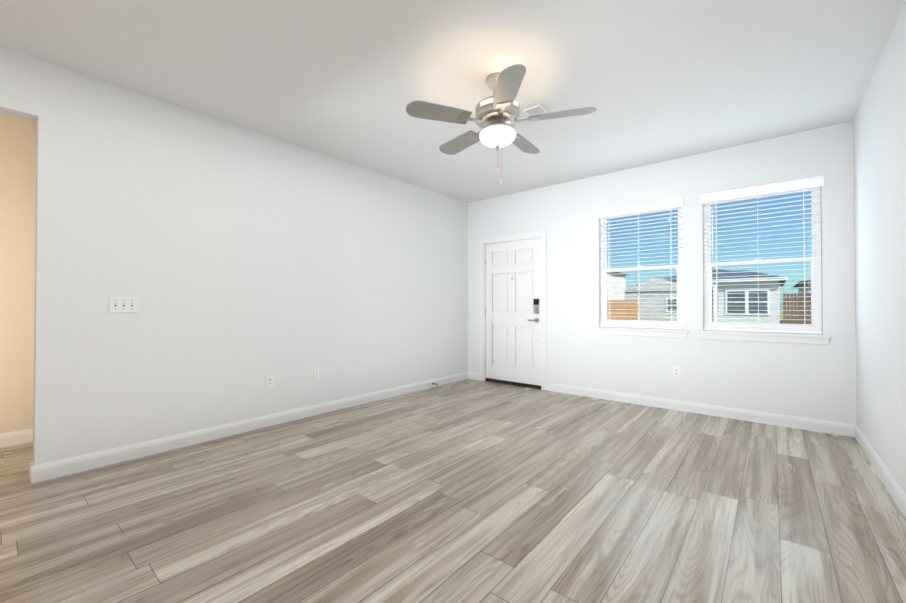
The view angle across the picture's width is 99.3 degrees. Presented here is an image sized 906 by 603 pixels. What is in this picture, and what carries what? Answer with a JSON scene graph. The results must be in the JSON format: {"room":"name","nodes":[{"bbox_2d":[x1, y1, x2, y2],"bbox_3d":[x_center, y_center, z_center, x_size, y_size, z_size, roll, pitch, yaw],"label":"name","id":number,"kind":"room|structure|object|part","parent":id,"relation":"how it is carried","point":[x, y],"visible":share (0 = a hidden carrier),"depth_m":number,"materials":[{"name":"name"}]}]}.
{"room":"empty living room","nodes":[
{"label":"empty living room","id":0,"kind":"room"},
{"bbox_2d":[0,113,36,433],"bbox_3d":[-2.902,-0.189,3.984,0.140,2.700,7.000,-1,-1,40],"label":"wall","id":1,"kind":"structure","parent":0,"point":[18,140],"depth_m":3.12,"materials":[{"name":"paint"}]},
{"bbox_2d":[0,428,32,446],"bbox_3d":[-2.843,1.107,3.920,0.014,0.106,7.000,-1,-1,40],"label":"baseboard","id":2,"kind":"structure","parent":1,"relation":"attached to","point":[21,436],"depth_m":3.10,"materials":[{"name":"white paint"}]},
{"bbox_2d":[0,46,467,464],"bbox_3d":[-2.047,-0.197,3.275,0.120,2.700,7.000,-1,-1,40],"label":"wall","id":3,"kind":"structure","parent":0,"point":[241,263],"depth_m":3.18,"materials":[{"name":"paint"}]},
{"bbox_2d":[109,297,137,312],"bbox_3d":[-2.371,0.023,2.775,0.016,0.114,0.162,-1,-1,40],"label":"light switch","id":4,"kind":"object","parent":3,"relation":"attached to","point":[123,304],"visible":1,"depth_m":2.77,"materials":[{"name":"white plastic"}]},
{"bbox_2d":[29,372,471,483],"bbox_3d":[-1.209,1.110,4.168,0.014,0.106,4.534,-1,-1,40],"label":"baseboard","id":5,"kind":"structure","parent":3,"relation":"attached to","point":[57,468],"depth_m":3.16,"materials":[{"name":"white paint"}]},
{"bbox_2d":[266,375,272,388],"bbox_3d":[-1.704,0.747,3.578,0.008,0.114,0.070,-1,-1,40],"label":"electrical outlet","id":6,"kind":"object","parent":3,"relation":"attached to","point":[269,381],"visible":1,"depth_m":3.58,"materials":[{"name":"white plastic"}]},
{"bbox_2d":[313,369,319,380],"bbox_3d":[-1.396,0.751,3.946,0.014,0.114,0.070,-1,-1,40],"label":"electrical outlet","id":7,"kind":"object","parent":3,"relation":"attached to","point":[316,374],"visible":1,"depth_m":3.94,"materials":[{"name":"white plastic"}]},
{"bbox_2d":[0,379,905,602],"bbox_3d":[-0.827,1.192,2.249,5.530,0.100,7.280,-1,-1,40],"label":"floor","id":8,"kind":"structure","parent":0,"point":[470,491],"depth_m":2.07,"materials":[{"name":"laminate"}]},
{"bbox_2d":[0,0,905,202],"bbox_3d":[-0.827,-1.608,2.279,5.530,0.100,7.280,-1,-1,40],"label":"ceiling","id":9,"kind":"structure","parent":0,"point":[650,81],"depth_m":2.56,"materials":[{"name":"paint"}]},
{"bbox_2d":[406,64,596,184],"bbox_3d":[0.324,-1.167,2.723,1.235,0.770,1.212,-1,-1,40],"label":"fan","id":10,"kind":"object","parent":9,"relation":"hanging from","point":[497,119],"visible":1,"depth_m":2.58,"materials":[{"name":"grey wood"}]},
{"bbox_3d":[-0.097,-1.245,2.540,0.433,0.038,0.154,0,-1,-19],"label":"blade","id":11,"kind":"part","parent":10,"relation":"part of","materials":[{"name":"grey wood"}]},
{"bbox_3d":[0.048,-1.240,3.026,0.154,0.038,0.433,0,-1,-37],"label":"blade","id":12,"kind":"part","parent":10,"relation":"part of","materials":[{"name":"grey wood"}]},
{"bbox_3d":[0.310,-1.133,2.682,0.256,0.092,0.256,-1,-1,40],"label":"lamp shade","id":13,"kind":"part","parent":10,"relation":"part of","materials":[{"name":"white glass"}]},
{"bbox_3d":[0.315,-1.022,2.601,0.021,0.385,0.017,-1,-1,40],"label":"chain cord","id":14,"kind":"part","parent":10,"relation":"part of","materials":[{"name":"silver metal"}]},
{"bbox_3d":[0.321,-1.248,2.252,0.154,0.038,0.433,0,-1,-1],"label":"blade","id":15,"kind":"part","parent":10,"relation":"part of","materials":[{"name":"grey wood"}]},
{"bbox_3d":[0.555,-1.239,3.039,0.154,0.038,0.433,0,-1,35],"label":"blade","id":16,"kind":"part","parent":10,"relation":"part of","materials":[{"name":"grey wood"}]},
{"bbox_3d":[0.724,-1.244,2.561,0.433,0.038,0.154,0,-1,17],"label":"blade","id":17,"kind":"part","parent":10,"relation":"part of","materials":[{"name":"grey wood"}]},
{"bbox_2d":[523,104,547,115],"bbox_3d":[0.667,-1.542,3.118,0.144,0.012,0.144,-1,-1,40],"label":"ceiling vent","id":18,"kind":"object","parent":9,"relation":"in","point":[536,109],"visible":0.88,"depth_m":3.10,"materials":[{"name":"white plastic"}]},
{"bbox_2d":[468,121,856,424],"bbox_3d":[1.451,-0.178,5.013,5.530,2.700,0.140,-1,-1,40],"label":"wall","id":19,"kind":"structure","parent":0,"point":[815,381],"depth_m":4.04,"materials":[{"name":"paint"}]},
{"bbox_2d":[485,378,540,388],"bbox_3d":[0.871,1.168,5.482,0.916,0.018,0.135,-1,-1,40],"label":"door threshold sill","id":20,"kind":"structure","parent":19,"relation":"attached to","point":[513,384],"depth_m":5.41,"materials":[{"name":"brown metal"}]},
{"bbox_2d":[486,238,540,385],"bbox_3d":[0.836,0.151,5.450,0.910,2.015,0.096,-1,-1,40],"label":"door","id":21,"kind":"structure","parent":19,"relation":"in","point":[513,331],"depth_m":5.43,"materials":[{"name":"white paint"}]},
{"bbox_2d":[533,299,538,304],"bbox_3d":[1.125,0.004,5.197,0.074,0.080,0.028,-1,-1,40],"label":"screen","id":22,"kind":"object","parent":21,"relation":"attached to","point":[535,301],"visible":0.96,"depth_m":5.19,"materials":[{"name":"black glass"}]},
{"bbox_2d":[480,230,546,389],"bbox_3d":[0.866,0.120,5.487,1.080,2.115,0.152,-1,-1,40],"label":"door frame","id":23,"kind":"structure","parent":19,"relation":"attached to","point":[543,234],"depth_m":5.31,"materials":[{"name":"white paint"}]},
{"bbox_2d":[597,198,683,328],"bbox_3d":[2.142,-0.396,4.427,0.909,1.400,0.160,-1,-1,40],"label":"window","id":24,"kind":"structure","parent":19,"relation":"in","point":[648,208],"depth_m":4.39,"materials":[{"name":"white plastic"}]},
{"bbox_3d":[2.173,-0.399,4.464,0.765,1.244,0.032,-1,-1,40],"label":"glass","id":25,"kind":"part","parent":24,"relation":"part of","materials":[{"name":"clear glass"}]},
{"bbox_2d":[594,327,688,337],"bbox_3d":[2.118,0.347,4.389,0.985,0.086,0.108,-1,-1,40],"label":"sill","id":26,"kind":"structure","parent":19,"relation":"attached to","point":[672,333],"depth_m":4.33,"materials":[{"name":"white paint"}]},
{"bbox_2d":[673,366,679,376],"bbox_3d":[2.393,0.753,4.125,0.070,0.114,0.008,-1,-1,40],"label":"outlet","id":27,"kind":"object","parent":19,"relation":"attached to","point":[675,368],"visible":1,"depth_m":4.12,"materials":[{"name":"white plastic"}]},
{"bbox_2d":[547,382,851,436],"bbox_3d":[2.318,1.110,4.180,2.810,0.106,0.014,-1,-1,40],"label":"baseboard","id":28,"kind":"structure","parent":19,"relation":"attached to","point":[837,428],"depth_m":3.89,"materials":[{"name":"white paint"}]},
{"bbox_2d":[701,176,823,333],"bbox_3d":[2.966,-0.404,3.744,0.919,1.400,0.160,-1,-1,40],"label":"window","id":29,"kind":"structure","parent":19,"relation":"in","point":[813,185],"depth_m":3.68,"materials":[{"name":"white plastic"}]},
{"bbox_3d":[2.997,-0.406,3.781,0.775,1.244,0.032,-1,-1,40],"label":"glass","id":30,"kind":"part","parent":29,"relation":"part of","materials":[{"name":"clear glass"}]},
{"bbox_2d":[697,330,830,344],"bbox_3d":[2.942,0.340,3.707,0.995,0.086,0.108,-1,-1,40],"label":"sill","id":31,"kind":"structure","parent":19,"relation":"attached to","point":[773,337],"depth_m":3.64,"materials":[{"name":"white paint"}]},
{"bbox_2d":[853,2,905,493],"bbox_3d":[1.248,-0.226,0.544,0.140,2.700,7.000,-1,-1,40],"label":"wall","id":32,"kind":"structure","parent":0,"point":[879,136],"depth_m":2.44,"materials":[{"name":"paint"}]},
{"bbox_2d":[852,424,905,518],"bbox_3d":[1.189,1.071,0.580,0.014,0.106,7.000,-1,-1,40],"label":"baseboard","id":33,"kind":"structure","parent":32,"relation":"attached to","point":[898,495],"depth_m":2.45,"materials":[{"name":"white paint"}]},
{"label":"outside","id":34,"kind":"structure","parent":0,"visible":0},
{"bbox_2d":[780,311,797,323],"bbox_3d":[39.846,1.950,53.709,140.000,0.200,123.840,-1,-1,40],"label":"ground","id":35,"kind":"structure","parent":34,"point":[781,316],"depth_m":45.09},
{"bbox_2d":[607,219,629,319],"bbox_3d":[6.566,-3.744,33.517,13.400,10.750,12.300,-1,-1,40],"label":"house","id":36,"kind":"structure","parent":35,"relation":"on","point":[617,281],"depth_m":31.86,"materials":[{"name":"white"}]},
{"bbox_2d":[608,300,638,319],"bbox_3d":[9.014,0.718,23.101,4.000,1.600,0.060,-1,-1,40],"label":"fence","id":37,"kind":"object","parent":35,"relation":"on","point":[632,315],"depth_m":22.34,"materials":[{"name":"brown wood"}]},
{"bbox_2d":[624,268,787,323],"bbox_3d":[16.543,-0.341,25.004,7.620,3.760,10.420,-1,-1,40],"label":"house","id":38,"kind":"structure","parent":35,"relation":"on","point":[716,302],"depth_m":20.51,"materials":[{"name":"grey brick"}]},
{"bbox_2d":[783,293,810,323],"bbox_3d":[19.506,0.519,18.564,5.450,1.900,0.060,-1,-1,40],"label":"fence","id":39,"kind":"object","parent":35,"relation":"on","point":[798,305],"depth_m":19.92,"materials":[{"name":"brown wood"}]},
{"bbox_2d":[792,279,810,322],"bbox_3d":[27.856,-0.512,22.656,11.600,4.050,11.800,-1,-1,40],"label":"house","id":40,"kind":"structure","parent":35,"relation":"on","point":[801,284],"depth_m":23.78,"materials":[{"name":"beige"}]}
]}

